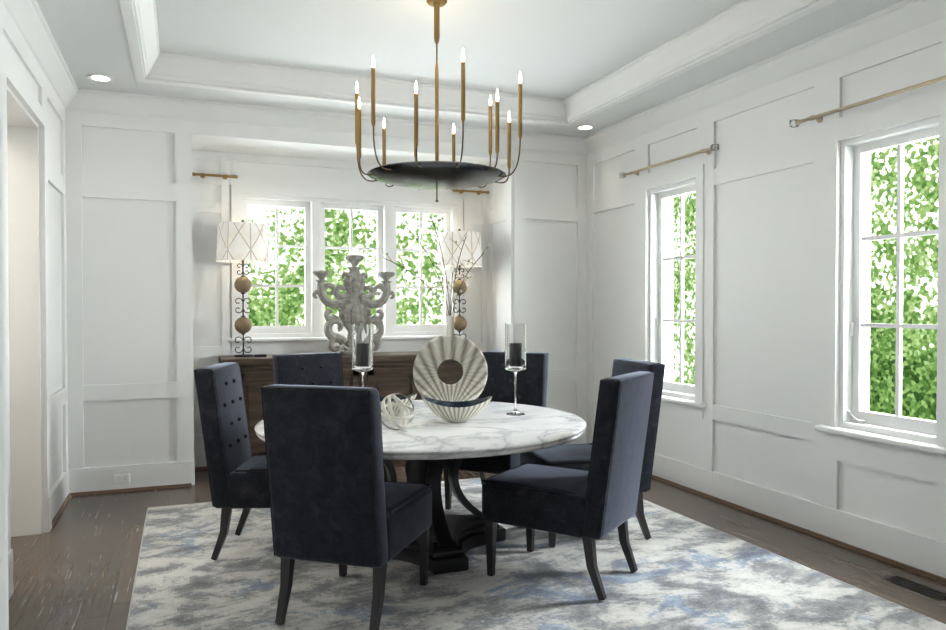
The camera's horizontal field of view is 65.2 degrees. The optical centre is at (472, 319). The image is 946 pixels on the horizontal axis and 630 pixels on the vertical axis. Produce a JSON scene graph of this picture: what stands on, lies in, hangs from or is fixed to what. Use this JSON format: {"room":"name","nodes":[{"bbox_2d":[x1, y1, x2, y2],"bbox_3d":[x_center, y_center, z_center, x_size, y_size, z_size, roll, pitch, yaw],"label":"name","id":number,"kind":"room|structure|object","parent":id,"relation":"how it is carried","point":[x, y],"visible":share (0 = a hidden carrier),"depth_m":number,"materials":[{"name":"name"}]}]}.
{"room":"dining room","nodes":[
{"label":"dining room","id":0,"kind":"room"},
{"bbox_2d":[0,92,5,629],"bbox_3d":[0.685,-0.342,2.155,4.520,3.450,0.200,0,1,-21],"label":"wall","id":1,"kind":"structure","parent":0,"point":[2,560],"depth_m":1.59,"materials":[{"name":"white paint"}]},
{"bbox_2d":[0,0,8,629],"bbox_3d":[0.680,-0.042,2.174,4.520,2.850,0.230,0,1,-21],"label":"trim","id":2,"kind":"structure","parent":1,"relation":"attached to","point":[4,396],"depth_m":1.61,"materials":[{"name":"white paint"}]},
{"bbox_2d":[3,34,62,487],"bbox_3d":[-1.912,-0.341,2.107,0.350,3.450,7.910,0,1,-21],"label":"wall","id":3,"kind":"structure","parent":0,"point":[55,319],"depth_m":5.16,"materials":[{"name":"white paint"}]},
{"bbox_2d":[3,51,51,598],"bbox_3d":[-2.679,0.024,4.079,0.420,2.660,1.280,0,1,-21],"label":"door frame","id":4,"kind":"structure","parent":3,"relation":"attached to","point":[27,316],"depth_m":4.59,"materials":[{"name":"white paint"}]},
{"bbox_2d":[3,7,70,597],"bbox_3d":[-2.252,-0.087,3.509,0.040,2.900,4.460,0,1,-21],"label":"trim","id":5,"kind":"structure","parent":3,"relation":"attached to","point":[59,489],"depth_m":5.21,"materials":[{"name":"white paint"}]},
{"bbox_2d":[3,0,78,111],"bbox_3d":[-2.212,-1.610,3.491,0.118,0.155,4.200,0,1,-21],"label":"crown molding","id":6,"kind":"structure","parent":3,"relation":"attached to","point":[27,17],"depth_m":4.41,"materials":[{"name":"white paint"}]},
{"bbox_2d":[81,126,176,467],"bbox_3d":[-2.830,-0.403,6.141,0.890,3.450,0.870,0,1,-21],"label":"wall","id":7,"kind":"structure","parent":0,"point":[129,285],"depth_m":5.74,"materials":[{"name":"white paint"}]},
{"bbox_2d":[65,111,586,495],"bbox_3d":[-0.974,-0.131,6.385,4.520,2.900,0.040,0,1,-21],"label":"trim","id":8,"kind":"structure","parent":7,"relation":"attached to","point":[100,480],"depth_m":5.85,"materials":[{"name":"white paint"}]},
{"bbox_2d":[114,474,129,483],"bbox_3d":[-2.713,1.229,5.711,0.115,0.070,0.010,0,1,-21],"label":"electrical outlet","id":9,"kind":"object","parent":8,"relation":"attached to","point":[121,478],"visible":1,"depth_m":5.71,"materials":[{"name":"white paint"}]},
{"bbox_2d":[79,88,582,154],"bbox_3d":[-0.960,-1.653,6.325,4.520,0.155,0.118,0,1,-21],"label":"crown molding","id":10,"kind":"structure","parent":7,"relation":"attached to","point":[90,101],"depth_m":6.12,"materials":[{"name":"white paint"}]},
{"bbox_2d":[197,159,480,434],"bbox_3d":[-1.212,-0.417,7.109,2.830,3.450,0.250,0,1,-21],"label":"wall","id":11,"kind":"structure","parent":0,"point":[209,303],"depth_m":6.56,"materials":[{"name":"white paint"}]},
{"bbox_2d":[192,172,237,179],"bbox_3d":[-2.272,-1.263,6.486,0.400,0.044,0.071,0,1,-21],"label":"curtain rod","id":12,"kind":"object","parent":11,"relation":"attached to","point":[224,176],"visible":0.92,"depth_m":6.47,"materials":[{"name":"gold metal"}]},
{"bbox_2d":[228,185,467,351],"bbox_3d":[-1.157,-0.459,7.063,2.270,1.485,0.275,0,1,-21],"label":"window","id":13,"kind":"structure","parent":11,"relation":"in","point":[310,334],"depth_m":6.94,"materials":[{"name":"white paint"}]},
{"bbox_2d":[189,135,512,484],"bbox_3d":[-1.053,-0.086,6.709,2.830,2.800,0.620,0,1,-21],"label":"trim","id":14,"kind":"structure","parent":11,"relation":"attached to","point":[487,218],"depth_m":6.77,"materials":[{"name":"white paint"}]},
{"bbox_2d":[453,189,488,194],"bbox_3d":[-0.020,-1.277,7.370,0.400,0.044,0.071,0,1,-21],"label":"curtain rod","id":15,"kind":"object","parent":11,"relation":"attached to","point":[461,191],"visible":0.92,"depth_m":7.35,"materials":[{"name":"gold metal"}]},
{"bbox_2d":[192,135,506,166],"bbox_3d":[-1.053,-1.811,6.683,2.830,0.650,0.620,0,1,-21],"label":"ceiling","id":16,"kind":"structure","parent":0,"point":[250,146],"depth_m":6.52,"materials":[{"name":"white paint"}]},
{"bbox_2d":[155,0,742,98],"bbox_3d":[-0.134,-1.985,4.312,3.410,0.230,3.380,0,1,-21],"label":"ceiling","id":17,"kind":"structure","parent":0,"point":[560,49],"depth_m":4.88,"materials":[{"name":"white paint"}]},
{"bbox_2d":[355,0,521,201],"bbox_3d":[-0.211,-1.278,4.314,0.932,1.184,1.002,0,1,-21],"label":"chandelier","id":18,"kind":"object","parent":17,"relation":"hanging from","point":[436,174],"visible":1,"depth_m":4.17,"materials":[{"name":"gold metal"}]},
{"bbox_2d":[36,0,903,136],"bbox_3d":[-0.167,-1.900,4.300,4.520,0.400,4.460,0,1,-21],"label":"ceiling","id":19,"kind":"structure","parent":0,"point":[90,36],"depth_m":5.01,"materials":[{"name":"white paint"}]},
{"bbox_2d":[87,74,113,82],"bbox_3d":[-2.638,-1.710,5.234,0.176,0.011,0.176,0,1,-21],"label":"recessed light","id":20,"kind":"object","parent":19,"relation":"in","point":[101,78],"visible":0.98,"depth_m":5.23,"materials":[{"name":"white"}]},
{"bbox_2d":[119,0,162,79],"bbox_3d":[-1.703,-1.772,3.704,0.162,0.178,3.150,0,1,-21],"label":"crown molding","id":21,"kind":"structure","parent":19,"relation":"attached to","point":[144,11],"depth_m":4.59,"materials":[{"name":"white paint"}]},
{"bbox_2d":[135,53,573,125],"bbox_3d":[-0.744,-1.805,5.868,3.530,0.178,0.162,0,1,-21],"label":"crown molding","id":22,"kind":"structure","parent":19,"relation":"attached to","point":[176,67],"depth_m":5.72,"materials":[{"name":"white paint"}]},
{"bbox_2d":[575,125,594,130],"bbox_3d":[1.011,-1.731,6.667,0.176,0.011,0.176,0,1,-21],"label":"recessed light","id":23,"kind":"object","parent":19,"relation":"in","point":[585,127],"visible":0.96,"depth_m":6.65,"materials":[{"name":"white"}]},
{"bbox_2d":[563,0,837,123],"bbox_3d":[1.432,-1.791,4.935,0.162,0.178,3.150,0,1,-21],"label":"crown molding","id":24,"kind":"structure","parent":19,"relation":"attached to","point":[746,17],"depth_m":4.89,"materials":[{"name":"white paint"}]},
{"bbox_2d":[9,465,945,629],"bbox_3d":[-0.671,1.432,2.901,7.320,0.120,8.830,0,1,-21],"label":"floor","id":25,"kind":"structure","parent":0,"point":[75,567],"depth_m":4.24,"materials":[{"name":"brown wood"}]},
{"bbox_2d":[219,351,478,465],"bbox_3d":[-1.053,0.813,6.737,2.370,1.000,0.524,0,1,-21],"label":"sideboard","id":26,"kind":"object","parent":25,"relation":"on","point":[390,373],"visible":0.1,"depth_m":6.52,"materials":[{"name":"brown wood"}]},
{"bbox_2d":[216,220,268,356],"bbox_3d":[-1.992,-0.274,6.402,0.444,1.182,0.444,0,1,-21],"label":"lamp","id":27,"kind":"object","parent":26,"relation":"on","point":[242,242],"visible":1,"depth_m":6.25,"materials":[{"name":"white fabric"}]},
{"bbox_2d":[254,354,266,356],"bbox_3d":[-1.838,0.307,6.375,0.100,0.021,0.142,0,1,-21],"label":"switch box","id":28,"kind":"object","parent":26,"relation":"on","point":[260,355],"visible":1,"depth_m":6.32,"materials":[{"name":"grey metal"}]},
{"bbox_2d":[312,255,394,353],"bbox_3d":[-1.087,-0.142,6.781,0.771,0.908,0.175,0,1,-21],"label":"candelabra","id":29,"kind":"object","parent":26,"relation":"on","point":[354,302],"visible":0.9,"depth_m":6.74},
{"bbox_2d":[437,229,481,337],"bbox_3d":[-0.130,-0.285,7.133,0.444,1.182,0.444,0,1,-21],"label":"lamp","id":30,"kind":"object","parent":26,"relation":"on","point":[471,250],"visible":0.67,"depth_m":6.97,"materials":[{"name":"white fabric"}]},
{"bbox_2d":[126,477,945,629],"bbox_3d":[-0.047,1.347,4.128,3.396,0.011,3.676,0,1,-21],"label":"rug","id":31,"kind":"object","parent":25,"relation":"on","point":[690,574],"visible":0.54,"depth_m":3.72,"materials":[{"name":"grey carpet"}]},
{"bbox_2d":[194,362,269,560],"bbox_3d":[-1.166,0.801,4.345,0.763,1.070,0.520,0,1,-1],"label":"chair","id":32,"kind":"object","parent":31,"relation":"on","point":[238,475],"visible":0.75,"depth_m":4.09,"materials":[{"name":"grey fabric"}]},
{"bbox_2d":[272,352,390,480],"bbox_3d":[-1.002,0.787,5.197,0.520,1.070,0.763,-1,1,-40],"label":"chair","id":33,"kind":"object","parent":31,"relation":"on","point":[323,369],"visible":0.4,"depth_m":5.37,"materials":[{"name":"grey fabric"}]},
{"bbox_2d":[261,384,431,629],"bbox_3d":[-0.560,0.814,3.474,0.520,1.070,0.763,0,1,17],"label":"chair","id":34,"kind":"object","parent":31,"relation":"on","point":[335,497],"visible":1,"depth_m":3.16,"materials":[{"name":"grey fabric"}]},
{"bbox_2d":[255,400,586,574],"bbox_3d":[-0.294,0.962,4.369,1.910,0.749,1.910,0,1,-21],"label":"table","id":35,"kind":"object","parent":31,"relation":"on","point":[426,443],"visible":0.56,"depth_m":4.06,"materials":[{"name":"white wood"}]},
{"bbox_2d":[352,323,373,386],"bbox_3d":[-0.678,0.304,4.542,0.132,0.560,0.132,0,1,-21],"label":"candle holder","id":36,"kind":"object","parent":35,"relation":"on","point":[362,351],"visible":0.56,"depth_m":4.48,"materials":[{"name":"clear glass"}]},
{"bbox_2d":[380,393,414,429],"bbox_3d":[-0.410,0.494,3.973,0.196,0.196,0.193,0,1,-21],"label":"rings","id":37,"kind":"object","parent":35,"relation":"on","point":[392,418],"visible":0.9,"depth_m":3.95,"materials":[{"name":"beige ceramic"}]},
{"bbox_2d":[380,393,416,416],"bbox_3d":[-0.515,0.515,4.458,0.360,0.141,0.238,0,1,1],"label":"bowl","id":38,"kind":"object","parent":35,"relation":"on","point":[405,401],"visible":0.27,"depth_m":4.41,"materials":[{"name":"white ceramic"}]},
{"bbox_2d":[381,216,490,400],"bbox_3d":[-0.232,-0.037,4.668,0.689,1.237,0.174,0,1,-3],"label":"vase","id":39,"kind":"object","parent":35,"relation":"on","point":[436,352],"visible":0.98,"depth_m":4.63,"materials":[{"name":"white ceramic"}]},
{"bbox_2d":[422,396,491,422],"bbox_3d":[-0.093,0.515,4.259,0.410,0.146,0.270,0,1,-3],"label":"bowl","id":40,"kind":"object","parent":35,"relation":"on","point":[456,411],"visible":1,"depth_m":4.20,"materials":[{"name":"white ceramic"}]},
{"bbox_2d":[505,323,525,415],"bbox_3d":[0.262,0.304,4.556,0.132,0.560,0.132,0,1,-21],"label":"candle holder","id":41,"kind":"object","parent":35,"relation":"on","point":[515,348],"visible":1,"depth_m":4.50,"materials":[{"name":"clear glass"}]},
{"bbox_2d":[443,351,547,508],"bbox_3d":[0.176,0.785,5.351,0.520,1.070,0.763,0,1,26],"label":"chair","id":42,"kind":"object","parent":31,"relation":"on","point":[531,383],"visible":0.31,"depth_m":5.50,"materials":[{"name":"grey fabric"}]},
{"bbox_2d":[482,371,654,600],"bbox_3d":[0.499,0.808,3.879,0.763,1.070,0.520,1,1,32],"label":"chair","id":43,"kind":"object","parent":31,"relation":"on","point":[598,500],"visible":1,"depth_m":3.67,"materials":[{"name":"grey fabric"}]},
{"bbox_2d":[520,358,664,546],"bbox_3d":[0.733,0.796,4.631,0.763,1.070,0.520,0,1,-14],"label":"chair","id":44,"kind":"object","parent":31,"relation":"on","point":[576,456],"visible":0.35,"depth_m":4.46,"materials":[{"name":"grey fabric"}]},
{"bbox_2d":[881,575,945,600],"bbox_3d":[2.249,1.355,3.752,0.110,0.006,0.320,0,1,-21],"label":"floor vent","id":45,"kind":"object","parent":25,"relation":"in","point":[918,588],"visible":1,"depth_m":3.74,"materials":[{"name":"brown metal"}]},
{"bbox_2d":[492,161,576,414],"bbox_3d":[0.591,-0.423,7.484,0.800,3.450,0.870,0,1,-21],"label":"wall","id":46,"kind":"structure","parent":0,"point":[550,267],"depth_m":7.10,"materials":[{"name":"white paint"}]},
{"bbox_2d":[594,43,941,538],"bbox_3d":[2.470,-0.372,4.134,0.250,3.450,8.480,0,1,-21],"label":"wall","id":47,"kind":"structure","parent":0,"point":[763,288],"depth_m":5.04,"materials":[{"name":"white paint"}]},
{"bbox_2d":[619,144,718,177],"bbox_3d":[1.554,-1.260,5.937,0.087,0.044,1.258,0,1,-21],"label":"curtain rod","id":48,"kind":"object","parent":47,"relation":"attached to","point":[714,147],"visible":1,"depth_m":5.79,"materials":[{"name":"gold metal"}]},
{"bbox_2d":[640,164,705,418],"bbox_3d":[1.672,-0.215,5.999,0.275,1.930,0.890,0,1,-21],"label":"window","id":49,"kind":"structure","parent":47,"relation":"in","point":[657,194],"depth_m":6.22,"materials":[{"name":"white paint"}]},
{"bbox_2d":[583,0,945,155],"bbox_3d":[1.886,-1.634,5.100,0.118,0.155,4.200,0,1,-21],"label":"crown molding","id":50,"kind":"structure","parent":47,"relation":"attached to","point":[903,18],"depth_m":4.75,"materials":[{"name":"white paint"}]},
{"bbox_2d":[586,20,945,583],"bbox_3d":[1.919,-0.113,5.146,0.040,2.900,4.460,0,1,-21],"label":"trim","id":51,"kind":"structure","parent":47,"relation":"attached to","point":[820,514],"depth_m":4.77,"materials":[{"name":"white paint"}]},
{"bbox_2d":[789,75,945,127],"bbox_3d":[2.271,-1.232,4.113,0.087,0.044,1.258,0,1,-21],"label":"curtain rod","id":52,"kind":"object","parent":47,"relation":"attached to","point":[794,123],"visible":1,"depth_m":4.20,"materials":[{"name":"gold metal"}]},
{"bbox_2d":[815,97,945,470],"bbox_3d":[2.388,-0.188,4.175,0.275,1.930,0.890,0,1,-21],"label":"window","id":53,"kind":"structure","parent":47,"relation":"in","point":[852,423],"depth_m":4.40,"materials":[{"name":"white paint"}]},
{"label":"outside","id":54,"kind":"structure","parent":0,"visible":0},
{"bbox_2d":[248,205,673,376],"bbox_3d":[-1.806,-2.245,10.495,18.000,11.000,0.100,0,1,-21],"label":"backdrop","id":55,"kind":"structure","parent":54,"point":[291,304],"depth_m":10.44,"materials":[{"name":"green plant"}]},
{"bbox_2d":[673,137,938,420],"bbox_3d":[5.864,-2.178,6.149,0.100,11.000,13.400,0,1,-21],"label":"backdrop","id":56,"kind":"structure","parent":54,"point":[920,280],"depth_m":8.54,"materials":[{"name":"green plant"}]}
]}

